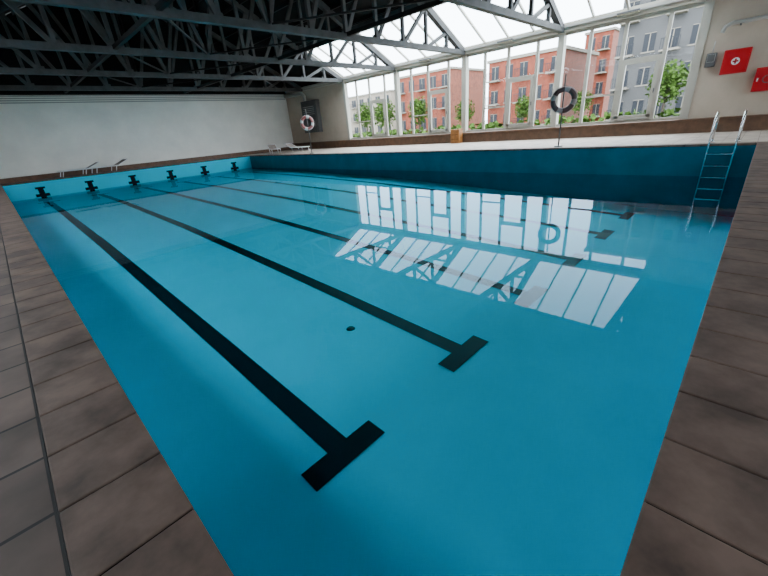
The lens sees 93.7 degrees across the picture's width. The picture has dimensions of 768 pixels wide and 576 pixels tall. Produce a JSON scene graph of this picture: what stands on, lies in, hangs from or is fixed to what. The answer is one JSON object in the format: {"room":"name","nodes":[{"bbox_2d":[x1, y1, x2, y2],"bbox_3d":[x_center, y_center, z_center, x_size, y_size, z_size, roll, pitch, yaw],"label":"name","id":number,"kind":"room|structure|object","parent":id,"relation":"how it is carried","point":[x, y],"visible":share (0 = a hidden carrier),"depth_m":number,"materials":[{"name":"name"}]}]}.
{"room":"indoor swimming pool","nodes":[
{"label":"indoor swimming pool","id":0,"kind":"room"},
{"bbox_2d":[0,0,276,94],"bbox_3d":[-3.868,-10.187,9.746,31.100,5.420,21.000,18,33,41],"label":"ceiling","id":1,"kind":"structure","parent":0,"point":[7,56],"depth_m":19.62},
{"bbox_2d":[497,38,512,43],"bbox_3d":[5.261,-10.710,15.640,0.700,0.100,0.130,18,33,41],"label":"lamp","id":2,"kind":"object","parent":1,"relation":"attached to","point":[511,39],"visible":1,"depth_m":15.59,"materials":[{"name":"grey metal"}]},
{"bbox_2d":[617,8,640,16],"bbox_3d":[8.575,-9.659,12.629,0.700,0.100,0.130,18,33,41],"label":"lamp","id":3,"kind":"object","parent":1,"relation":"attached to","point":[637,9],"visible":1,"depth_m":12.58,"materials":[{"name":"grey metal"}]},
{"bbox_2d":[0,94,292,178],"bbox_3d":[-14.721,-9.353,21.922,0.200,4.250,21.400,18,33,41],"label":"wall","id":4,"kind":"structure","parent":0,"point":[36,138],"depth_m":21.35,"materials":[{"name":"white paint"}]},
{"bbox_2d":[0,90,285,103],"bbox_3d":[-14.735,-11.182,20.884,0.297,0.675,20.880,18,33,41],"label":"trim","id":5,"kind":"structure","parent":4,"relation":"attached to","point":[71,94],"depth_m":20.73,"materials":[{"name":"grey paint"}]},
{"bbox_2d":[0,147,290,183],"bbox_3d":[-14.588,-7.627,22.250,0.348,0.219,20.390,18,33,41],"label":"trim","id":6,"kind":"structure","parent":4,"relation":"attached to","point":[104,169],"depth_m":21.53,"materials":[{"name":"wood"}]},
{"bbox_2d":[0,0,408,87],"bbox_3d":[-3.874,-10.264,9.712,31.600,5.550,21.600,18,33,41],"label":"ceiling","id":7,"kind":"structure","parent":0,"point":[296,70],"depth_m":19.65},
{"bbox_2d":[0,0,302,91],"bbox_3d":[-13.331,-13.042,18.344,0.220,5.447,20.998,18,33,41],"label":"roof truss","id":8,"kind":"object","parent":7,"relation":"attached to","point":[28,86],"visible":0.66,"depth_m":18.60,"materials":[{"name":"metal"}]},
{"bbox_2d":[64,0,447,92],"bbox_3d":[-3.658,-7.811,10.807,30.800,0.120,6.120,18,33,41],"label":"roof bracing","id":9,"kind":"structure","parent":8,"relation":"attached to","point":[160,5],"depth_m":11.51,"materials":[{"name":"black metal"}]},
{"bbox_2d":[0,0,342,82],"bbox_3d":[-10.088,-12.013,15.399,0.220,5.447,20.998,18,33,41],"label":"roof truss","id":10,"kind":"object","parent":7,"relation":"attached to","point":[37,69],"visible":0.74,"depth_m":16.09,"materials":[{"name":"metal"}]},
{"bbox_2d":[11,0,430,69],"bbox_3d":[-4.471,-10.098,9.113,31.000,4.750,16.600,18,33,41],"label":"trim","id":11,"kind":"structure","parent":7,"relation":"attached to","point":[240,2],"depth_m":17.65,"materials":[{"name":"black metal"}]},
{"bbox_2d":[307,0,664,76],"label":"window","id":12,"kind":"structure","parent":7,"relation":"attached to","point":[588,1],"depth_m":16.00,"materials":[{"name":"paint"}]},
{"bbox_2d":[0,130,767,575],"bbox_3d":[-3.321,-3.988,12.513,31.000,0.300,21.000,18,33,41],"label":"floor","id":13,"kind":"structure","parent":0,"point":[32,542],"depth_m":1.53,"materials":[{"name":"tile"}]},
{"bbox_2d":[57,162,98,176],"bbox_3d":[-16.407,-6.402,19.420,0.604,0.579,1.894,14,30,36],"label":"sun lounger","id":14,"kind":"object","parent":13,"relation":"on","point":[95,163],"visible":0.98,"depth_m":19.43,"materials":[{"name":"white plastic"}]},
{"bbox_2d":[89,159,127,172],"bbox_3d":[-15.518,-6.909,20.380,0.604,0.578,1.894,9,28,28],"label":"sun lounger","id":15,"kind":"object","parent":13,"relation":"on","point":[122,160],"visible":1,"depth_m":20.50,"materials":[{"name":"white plastic"}]},
{"bbox_2d":[267,144,280,153],"bbox_3d":[-7.622,-9.638,24.936,0.604,0.578,1.894,-15,26,-21],"label":"sun lounger","id":16,"kind":"object","parent":13,"relation":"on","point":[270,146],"visible":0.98,"depth_m":25.30,"materials":[{"name":"white plastic"}]},
{"bbox_2d":[284,143,309,151],"bbox_3d":[-5.853,-9.464,24.198,1.894,0.579,0.604,13,30,35],"label":"sun lounger","id":17,"kind":"object","parent":13,"relation":"on","point":[290,145],"visible":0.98,"depth_m":24.33,"materials":[{"name":"white plastic"}]},
{"bbox_2d":[300,109,313,153],"bbox_3d":[-4.228,-8.783,20.227,0.783,2.294,0.258,-5,24,1],"label":"stand","id":18,"kind":"object","parent":13,"relation":"on","point":[306,117],"visible":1,"depth_m":19.96,"materials":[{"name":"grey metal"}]},
{"bbox_2d":[2,110,755,575],"bbox_3d":[-4.299,-3.741,13.051,25.000,2.491,13.169,18,33,41],"label":"swimming pool","id":19,"kind":"object","parent":13,"relation":"in","point":[432,363],"visible":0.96,"depth_m":5.01,"materials":[{"name":"paint"}]},
{"bbox_2d":[451,129,461,143],"bbox_3d":[3.681,-7.719,18.307,0.560,0.659,0.370,18,33,41],"label":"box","id":20,"kind":"object","parent":13,"relation":"on","point":[456,134],"visible":0.97,"depth_m":18.18,"materials":[{"name":"brown wood"}]},
{"bbox_2d":[550,74,577,146],"bbox_3d":[5.610,-5.555,11.348,0.783,2.054,0.259,4,25,19],"label":"stand","id":21,"kind":"object","parent":13,"relation":"on","point":[571,91],"visible":1,"depth_m":11.14,"materials":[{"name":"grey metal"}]},
{"bbox_2d":[286,0,767,142],"bbox_3d":[3.836,-9.477,18.474,31.000,4.300,0.250,18,33,41],"label":"wall","id":22,"kind":"structure","parent":0,"point":[727,94],"depth_m":11.79,"materials":[{"name":"beige paint"}]},
{"bbox_2d":[284,92,322,132],"bbox_3d":[-6.056,-12.996,26.750,3.900,2.770,0.390,18,33,41],"label":"ventilation unit","id":23,"kind":"object","parent":22,"relation":"attached to","point":[312,107],"visible":0.86,"depth_m":25.92,"materials":[{"name":"grey metal"}]},
{"bbox_2d":[342,70,402,139],"bbox_3d":[-0.797,-11.208,22.455,4.720,3.440,0.260,18,33,41],"label":"window","id":24,"kind":"structure","parent":22,"relation":"in","point":[396,77],"depth_m":22.09,"materials":[{"name":"paint"}]},
{"bbox_2d":[397,54,468,135],"bbox_3d":[2.518,-10.156,19.444,4.520,3.440,0.260,18,33,41],"label":"window","id":25,"kind":"structure","parent":22,"relation":"in","point":[465,60],"depth_m":18.79,"materials":[{"name":"paint"}]},
{"bbox_2d":[284,0,705,94],"bbox_3d":[-3.656,-7.784,10.819,31.000,0.240,21.600,18,33,41],"label":"trim","id":26,"kind":"structure","parent":22,"relation":"attached to","point":[667,4],"depth_m":14.99,"materials":[{"name":"paint"}]},
{"bbox_2d":[466,32,566,131],"bbox_3d":[5.760,-9.127,16.499,4.520,3.440,0.260,18,33,41],"label":"window","id":27,"kind":"structure","parent":22,"relation":"in","point":[562,38],"depth_m":15.97,"materials":[{"name":"paint"}]},
{"bbox_2d":[290,114,767,149],"bbox_3d":[3.707,-7.868,18.895,30.980,0.449,0.498,18,33,41],"label":"trim","id":28,"kind":"structure","parent":22,"relation":"attached to","point":[759,121],"depth_m":14.68,"materials":[{"name":"wood"}]},
{"bbox_2d":[556,0,714,126],"bbox_3d":[9.003,-8.098,13.553,4.520,3.440,0.260,18,33,41],"label":"window","id":29,"kind":"structure","parent":22,"relation":"in","point":[708,5],"depth_m":13.01,"materials":[{"name":"paint"}]},
{"bbox_2d":[704,41,717,67],"bbox_3d":[10.705,-7.617,11.745,0.260,0.720,0.150,18,33,41],"label":"control box","id":30,"kind":"object","parent":22,"relation":"attached to","point":[710,61],"visible":1,"depth_m":11.75,"materials":[{"name":"grey metal"}]},
{"bbox_2d":[719,46,752,74],"bbox_3d":[11.170,-7.203,11.439,0.640,0.680,0.184,18,33,41],"label":"sign","id":31,"kind":"object","parent":22,"relation":"attached to","point":[734,60],"visible":1,"depth_m":11.38,"materials":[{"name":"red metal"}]},
{"bbox_2d":[720,14,767,32],"bbox_3d":[12.644,-7.598,9.620,5.455,0.298,0.200,18,33,41],"label":"drain pipe","id":32,"kind":"object","parent":22,"relation":"attached to","point":[761,17],"visible":1,"depth_m":11.00,"materials":[{"name":"grey metal"}]},
{"bbox_2d":[750,67,767,91],"bbox_3d":[11.800,-6.453,11.112,0.560,0.660,0.252,18,33,41],"label":"upper cabinet","id":33,"kind":"object","parent":22,"relation":"attached to","point":[760,83],"visible":1,"depth_m":11.13,"materials":[{"name":"red metal"}]},
{"label":"outside","id":34,"kind":"structure","parent":0,"visible":0},
{"bbox_3d":[25.731,-34.536,77.362,240.000,0.360,122.200,18,33,41],"label":"ground","id":35,"kind":"structure","parent":34,"visible":0},
{"bbox_2d":[354,103,375,134],"bbox_3d":[-3.030,-27.816,60.364,3.967,5.950,3.714,-8,24,-7],"label":"tree","id":36,"kind":"object","parent":35,"relation":"on","point":[364,115],"visible":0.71,"depth_m":59.49,"materials":[{"name":"green plant"}]},
{"bbox_2d":[348,90,395,137],"bbox_3d":[-3.604,-46.404,97.448,26.400,9.750,13.200,18,33,41],"label":"apartment building","id":37,"kind":"structure","parent":35,"relation":"on","point":[364,98],"depth_m":89.90,"materials":[{"name":"plaster"},{"name":"glass"}]},
{"bbox_2d":[373,98,395,129],"bbox_3d":[0.034,-24.557,52.613,3.833,5.825,3.805,18,33,41],"label":"tree","id":38,"kind":"object","parent":35,"relation":"on","point":[379,107],"visible":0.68,"depth_m":51.91,"materials":[{"name":"green plant"}]},
{"bbox_2d":[407,96,427,130],"bbox_3d":[4.504,-21.703,46.212,3.300,5.112,3.112,18,33,41],"label":"tree","id":39,"kind":"object","parent":35,"relation":"on","point":[419,109],"visible":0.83,"depth_m":45.46,"materials":[{"name":"green plant"}]},
{"bbox_2d":[400,66,482,132],"bbox_3d":[11.383,-37.580,73.489,13.400,10.750,13.200,18,33,41],"label":"brick apartment building","id":40,"kind":"structure","parent":35,"relation":"on","point":[438,77],"depth_m":68.78,"materials":[{"name":"brick"},{"name":"glass"}]},
{"bbox_2d":[454,99,474,122],"bbox_3d":[9.896,-20.817,44.074,2.574,4.372,2.567,18,33,41],"label":"tree","id":41,"kind":"object","parent":35,"relation":"on","point":[469,106],"visible":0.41,"depth_m":43.61,"materials":[{"name":"green plant"}]},
{"bbox_2d":[352,108,680,137],"bbox_3d":[-1.644,-18.677,45.094,80.350,1.962,1.521,18,33,41],"label":"hedge","id":42,"kind":"object","parent":35,"relation":"on","point":[491,125],"visible":0.07,"depth_m":31.19,"materials":[{"name":"green plant"}]},
{"bbox_2d":[514,95,528,122],"bbox_3d":[15.923,-19.841,41.126,2.291,4.024,2.382,18,33,41],"label":"tree","id":43,"kind":"object","parent":35,"relation":"on","point":[523,107],"visible":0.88,"depth_m":40.63,"materials":[{"name":"green plant"}]},
{"bbox_2d":[485,45,598,127],"bbox_3d":[22.218,-27.752,51.422,10.400,9.050,13.200,18,33,41],"label":"brick apartment building","id":44,"kind":"structure","parent":35,"relation":"on","point":[575,57],"depth_m":47.23,"materials":[{"name":"brick"},{"name":"glass"}]},
{"bbox_2d":[573,90,593,115],"bbox_3d":[21.284,-19.350,38.828,2.288,4.137,2.438,18,33,41],"label":"tree","id":45,"kind":"object","parent":35,"relation":"on","point":[587,100],"visible":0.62,"depth_m":38.29,"materials":[{"name":"green plant"}]},
{"bbox_2d":[585,26,619,120],"bbox_3d":[38.642,-36.802,63.285,4.400,13.250,13.200,18,33,41],"label":"brick apartment building","id":46,"kind":"structure","parent":35,"relation":"on","point":[605,41],"depth_m":58.48,"materials":[{"name":"brick"},{"name":"glass"}]},
{"bbox_2d":[605,0,703,120],"bbox_3d":[31.941,-26.282,38.577,9.900,15.250,13.200,18,33,41],"label":"apartment building","id":47,"kind":"structure","parent":35,"relation":"on","point":[646,37],"depth_m":36.41,"materials":[{"name":"grey painted plaster"},{"name":"glass"}]},
{"bbox_2d":[645,59,690,116],"bbox_3d":[24.175,-16.632,30.839,3.325,5.216,3.332,18,33,41],"label":"tree","id":48,"kind":"object","parent":35,"relation":"on","point":[669,86],"visible":0.84,"depth_m":30.03,"materials":[{"name":"green plant"}]},
{"bbox_3d":[-10.782,-2.149,4.942,31.000,4.300,0.200,18,33,41],"label":"wall","id":49,"kind":"structure","parent":0,"visible":0},
{"bbox_2d":[0,0,394,70],"bbox_3d":[-6.846,-10.984,12.453,0.220,5.447,20.998,18,33,41],"label":"roof truss","id":50,"kind":"object","parent":49,"relation":"attached to","point":[51,44],"visible":0.89,"depth_m":13.17,"materials":[{"name":"metal"}]},
{"bbox_2d":[8,0,464,55],"bbox_3d":[-3.603,-9.955,9.507,0.220,5.447,20.998,18,33,41],"label":"roof truss","id":51,"kind":"object","parent":49,"relation":"attached to","point":[216,18],"visible":0.91,"depth_m":10.83,"materials":[{"name":"metal"}]},
{"bbox_2d":[441,0,564,33],"bbox_3d":[-0.360,-8.926,6.562,0.220,5.447,20.998,18,33,41],"label":"roof truss","id":52,"kind":"object","parent":49,"relation":"attached to","point":[485,6],"visible":1,"depth_m":11.96,"materials":[{"name":"metal"}]}
]}

